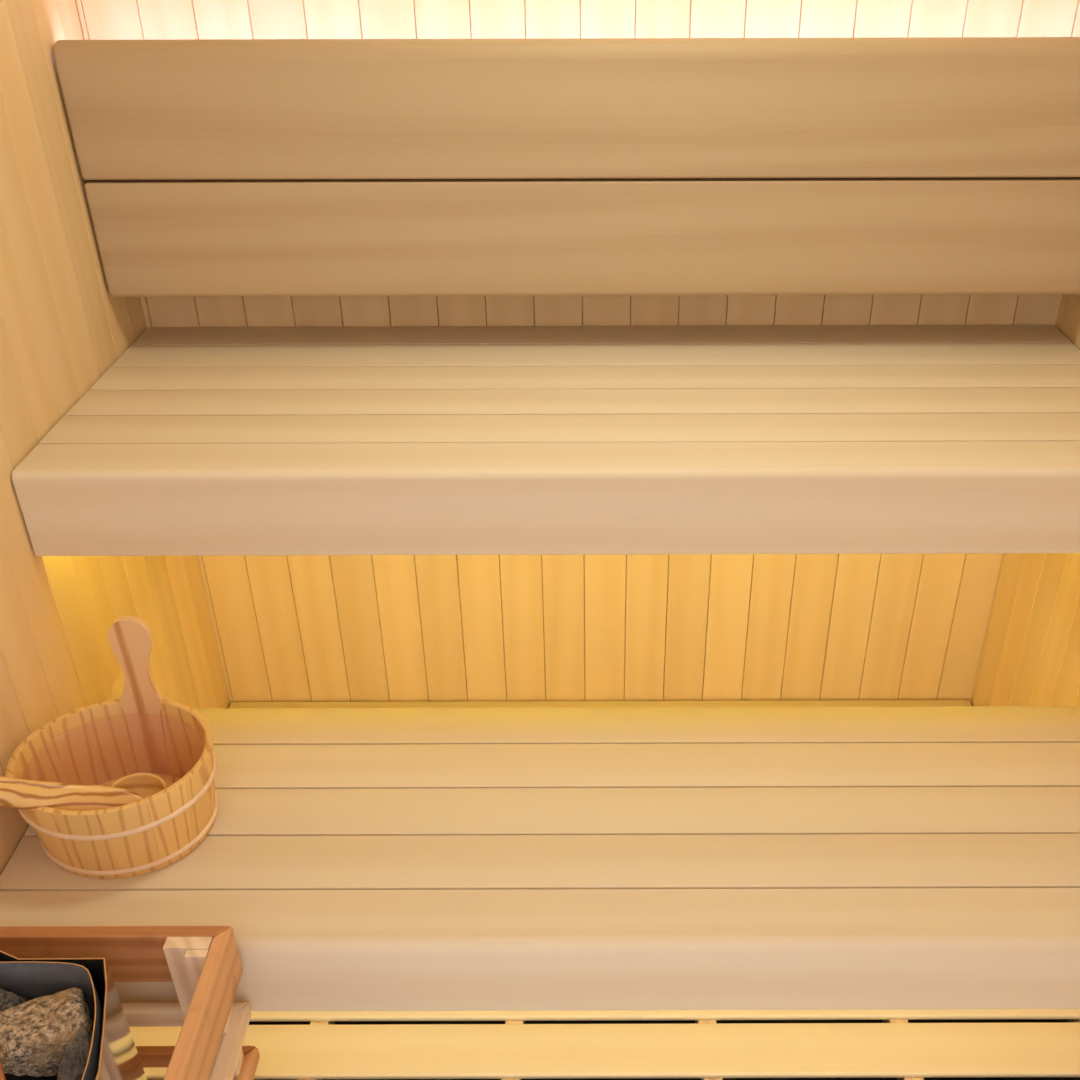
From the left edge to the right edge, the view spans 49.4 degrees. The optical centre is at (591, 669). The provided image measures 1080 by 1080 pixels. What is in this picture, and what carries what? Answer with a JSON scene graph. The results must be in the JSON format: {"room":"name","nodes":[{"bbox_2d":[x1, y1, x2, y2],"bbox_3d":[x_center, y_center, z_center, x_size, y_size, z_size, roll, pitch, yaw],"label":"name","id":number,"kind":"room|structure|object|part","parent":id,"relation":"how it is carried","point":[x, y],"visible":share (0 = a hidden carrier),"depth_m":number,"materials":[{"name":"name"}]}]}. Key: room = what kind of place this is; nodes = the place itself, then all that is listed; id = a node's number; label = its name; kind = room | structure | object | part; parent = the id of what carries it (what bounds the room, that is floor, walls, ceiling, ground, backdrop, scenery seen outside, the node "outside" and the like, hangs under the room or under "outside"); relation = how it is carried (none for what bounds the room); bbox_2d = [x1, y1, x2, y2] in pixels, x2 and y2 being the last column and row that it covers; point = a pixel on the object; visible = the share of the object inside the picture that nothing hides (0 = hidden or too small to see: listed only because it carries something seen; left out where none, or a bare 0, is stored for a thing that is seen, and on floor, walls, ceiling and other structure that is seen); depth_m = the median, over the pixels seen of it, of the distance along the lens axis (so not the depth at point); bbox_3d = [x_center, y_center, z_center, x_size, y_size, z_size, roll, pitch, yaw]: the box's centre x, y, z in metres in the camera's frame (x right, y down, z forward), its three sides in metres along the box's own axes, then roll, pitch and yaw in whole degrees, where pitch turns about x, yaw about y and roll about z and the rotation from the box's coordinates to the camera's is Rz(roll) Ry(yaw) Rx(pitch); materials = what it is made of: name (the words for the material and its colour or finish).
{"room":"spa","nodes":[
{"label":"spa","id":0,"kind":"room"},
{"bbox_2d":[0,0,229,875],"bbox_3d":[-0.818,-0.045,0.964,0.036,2.120,2.541,0,35,0],"label":"wall","id":1,"kind":"structure","parent":0,"point":[62,328],"depth_m":1.74,"materials":[{"name":"beige wood"}]},
{"bbox_2d":[75,0,1079,703],"bbox_3d":[0.016,-0.778,2.025,1.696,2.120,0.036,0,35,0],"label":"wall","id":2,"kind":"structure","parent":0,"point":[624,627],"depth_m":2.42,"materials":[{"name":"beige wood"}]},
{"bbox_2d":[12,325,1079,555],"bbox_3d":[0.017,-0.391,1.893,1.630,0.132,0.612,0,35,0],"label":"bench","id":3,"kind":"object","parent":2,"relation":"attached to","point":[807,439],"visible":1,"depth_m":1.68,"materials":[{"name":"brown wood"}]},
{"bbox_3d":[0.017,-0.465,1.904,1.630,0.022,0.511,0,35,0],"label":"seat","id":4,"kind":"part","parent":3,"relation":"part of","materials":[{"name":"beige wood"}]},
{"bbox_2d":[54,37,1079,296],"bbox_3d":[0.016,-0.812,1.889,1.627,0.375,0.149,0,35,0],"label":"backrest","id":5,"kind":"object","parent":2,"relation":"attached to","point":[897,165],"visible":1,"depth_m":1.82,"materials":[{"name":"brown wood"}]},
{"bbox_2d":[249,1019,1079,1079],"bbox_3d":[0.020,0.838,1.591,1.696,0.050,2.571,0,35,0],"label":"floor","id":6,"kind":"structure","parent":0,"point":[974,1020],"depth_m":1.92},
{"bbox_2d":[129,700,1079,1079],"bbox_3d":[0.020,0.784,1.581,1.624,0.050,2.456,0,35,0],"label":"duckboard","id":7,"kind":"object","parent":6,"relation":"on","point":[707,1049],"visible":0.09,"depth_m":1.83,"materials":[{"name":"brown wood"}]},
{"bbox_2d":[0,951,146,1079],"bbox_3d":[-0.644,0.643,1.315,0.279,0.488,0.440,0,35,0],"label":"heater","id":8,"kind":"object","parent":7,"relation":"on","point":[113,1054],"depth_m":1.30,"materials":[{"name":"metal"}]},
{"bbox_3d":[-0.681,0.388,1.333,0.061,0.070,0.071,18,38,24],"label":"heater stone","id":9,"kind":"part","parent":8,"relation":"part of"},
{"bbox_3d":[-0.614,0.408,1.311,0.108,0.076,0.087,-11,36,-16],"label":"heater stone","id":10,"kind":"part","parent":8,"relation":"part of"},
{"bbox_2d":[0,961,102,1079],"bbox_3d":[-0.644,0.483,1.203,0.244,0.098,0.391,0,35,0],"label":"basket","id":11,"kind":"object","parent":8,"relation":"on","point":[30,980],"depth_m":1.34,"materials":[{"name":"grey metal"}]},
{"bbox_3d":[-0.558,0.436,1.293,0.044,0.079,0.089,7,35,10],"label":"heater stone","id":12,"kind":"part","parent":8,"relation":"part of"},
{"bbox_2d":[0,926,259,1079],"bbox_3d":[-0.618,0.668,1.312,0.357,0.449,0.605,0,35,0],"label":"guard","id":13,"kind":"object","parent":7,"relation":"on","point":[203,963],"visible":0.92,"depth_m":1.43,"materials":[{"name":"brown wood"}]},
{"bbox_3d":[-0.620,0.352,1.450,0.355,0.084,0.019,0,35,0],"label":"rail","id":14,"kind":"part","parent":13,"relation":"part of","materials":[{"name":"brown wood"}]},
{"bbox_3d":[-0.621,0.445,1.514,0.352,0.026,0.019,0,35,0],"label":"rail","id":15,"kind":"part","parent":13,"relation":"part of","materials":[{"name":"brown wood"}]},
{"bbox_3d":[-0.623,0.516,1.563,0.348,0.027,0.019,0,35,0],"label":"rail","id":16,"kind":"part","parent":13,"relation":"part of","materials":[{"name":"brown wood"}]},
{"bbox_3d":[-0.449,0.518,1.208,0.019,0.084,0.602,0,35,0],"label":"rail","id":17,"kind":"part","parent":13,"relation":"part of","materials":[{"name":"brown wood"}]},
{"bbox_3d":[-0.486,0.512,1.538,0.055,0.449,0.018,0,35,0],"label":"corner post","id":18,"kind":"part","parent":13,"relation":"part of","materials":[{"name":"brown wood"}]},
{"bbox_3d":[-0.472,0.522,1.526,0.026,0.447,0.012,0,35,0],"label":"corner post","id":19,"kind":"part","parent":13,"relation":"part of","materials":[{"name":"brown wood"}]},
{"bbox_3d":[-0.453,0.611,1.273,0.019,0.026,0.604,0,35,0],"label":"rail","id":20,"kind":"part","parent":13,"relation":"part of","materials":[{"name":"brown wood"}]},
{"bbox_3d":[-0.455,0.681,1.321,0.019,0.027,0.600,0,35,0],"label":"rail","id":21,"kind":"part","parent":13,"relation":"part of","materials":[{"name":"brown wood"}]},
{"bbox_2d":[0,706,1079,1010],"bbox_3d":[0.019,0.364,1.796,1.630,0.398,0.511,0,35,0],"label":"bench","id":22,"kind":"object","parent":7,"relation":"on","point":[908,857],"visible":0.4,"depth_m":1.59,"materials":[{"name":"brown wood"}]},
{"bbox_2d":[6,616,217,878],"bbox_3d":[-0.650,0.114,1.585,0.261,0.257,0.260,-26,42,-33],"label":"bucket","id":23,"kind":"object","parent":22,"relation":"on","point":[140,731],"visible":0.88,"depth_m":1.63,"materials":[{"name":"brown wood"}]},
{"bbox_2d":[0,773,166,811],"bbox_3d":[-0.673,0.163,1.500,0.242,0.125,0.074,-19,39,-25],"label":"ladle","id":24,"kind":"object","parent":23,"relation":"on","point":[30,795],"visible":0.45,"depth_m":1.51,"materials":[{"name":"brown wood"}]},
{"bbox_2d":[110,773,166,797],"bbox_3d":[-0.604,0.174,1.559,0.078,0.039,0.077,0,35,0],"label":"bowl","id":25,"kind":"object","parent":24,"relation":"on","point":[136,785],"depth_m":1.58,"materials":[{"name":"brown wood"}]},
{"bbox_3d":[-0.646,0.046,1.684,0.060,0.257,0.052,0,35,0],"label":"handle","id":26,"kind":"part","parent":23,"relation":"part of","materials":[{"name":"brown wood"}]},
{"bbox_3d":[0.018,0.181,1.731,1.630,0.022,0.410,0,35,0],"label":"seat","id":27,"kind":"part","parent":22,"relation":"part of","materials":[{"name":"beige wood"}]},
{"bbox_2d":[971,294,1079,705],"bbox_3d":[0.854,-0.050,0.964,0.036,2.120,2.541,0,35,0],"label":"wall","id":28,"kind":"structure","parent":0,"point":[1030,656],"depth_m":2.20,"materials":[{"name":"beige wood"}]}
]}

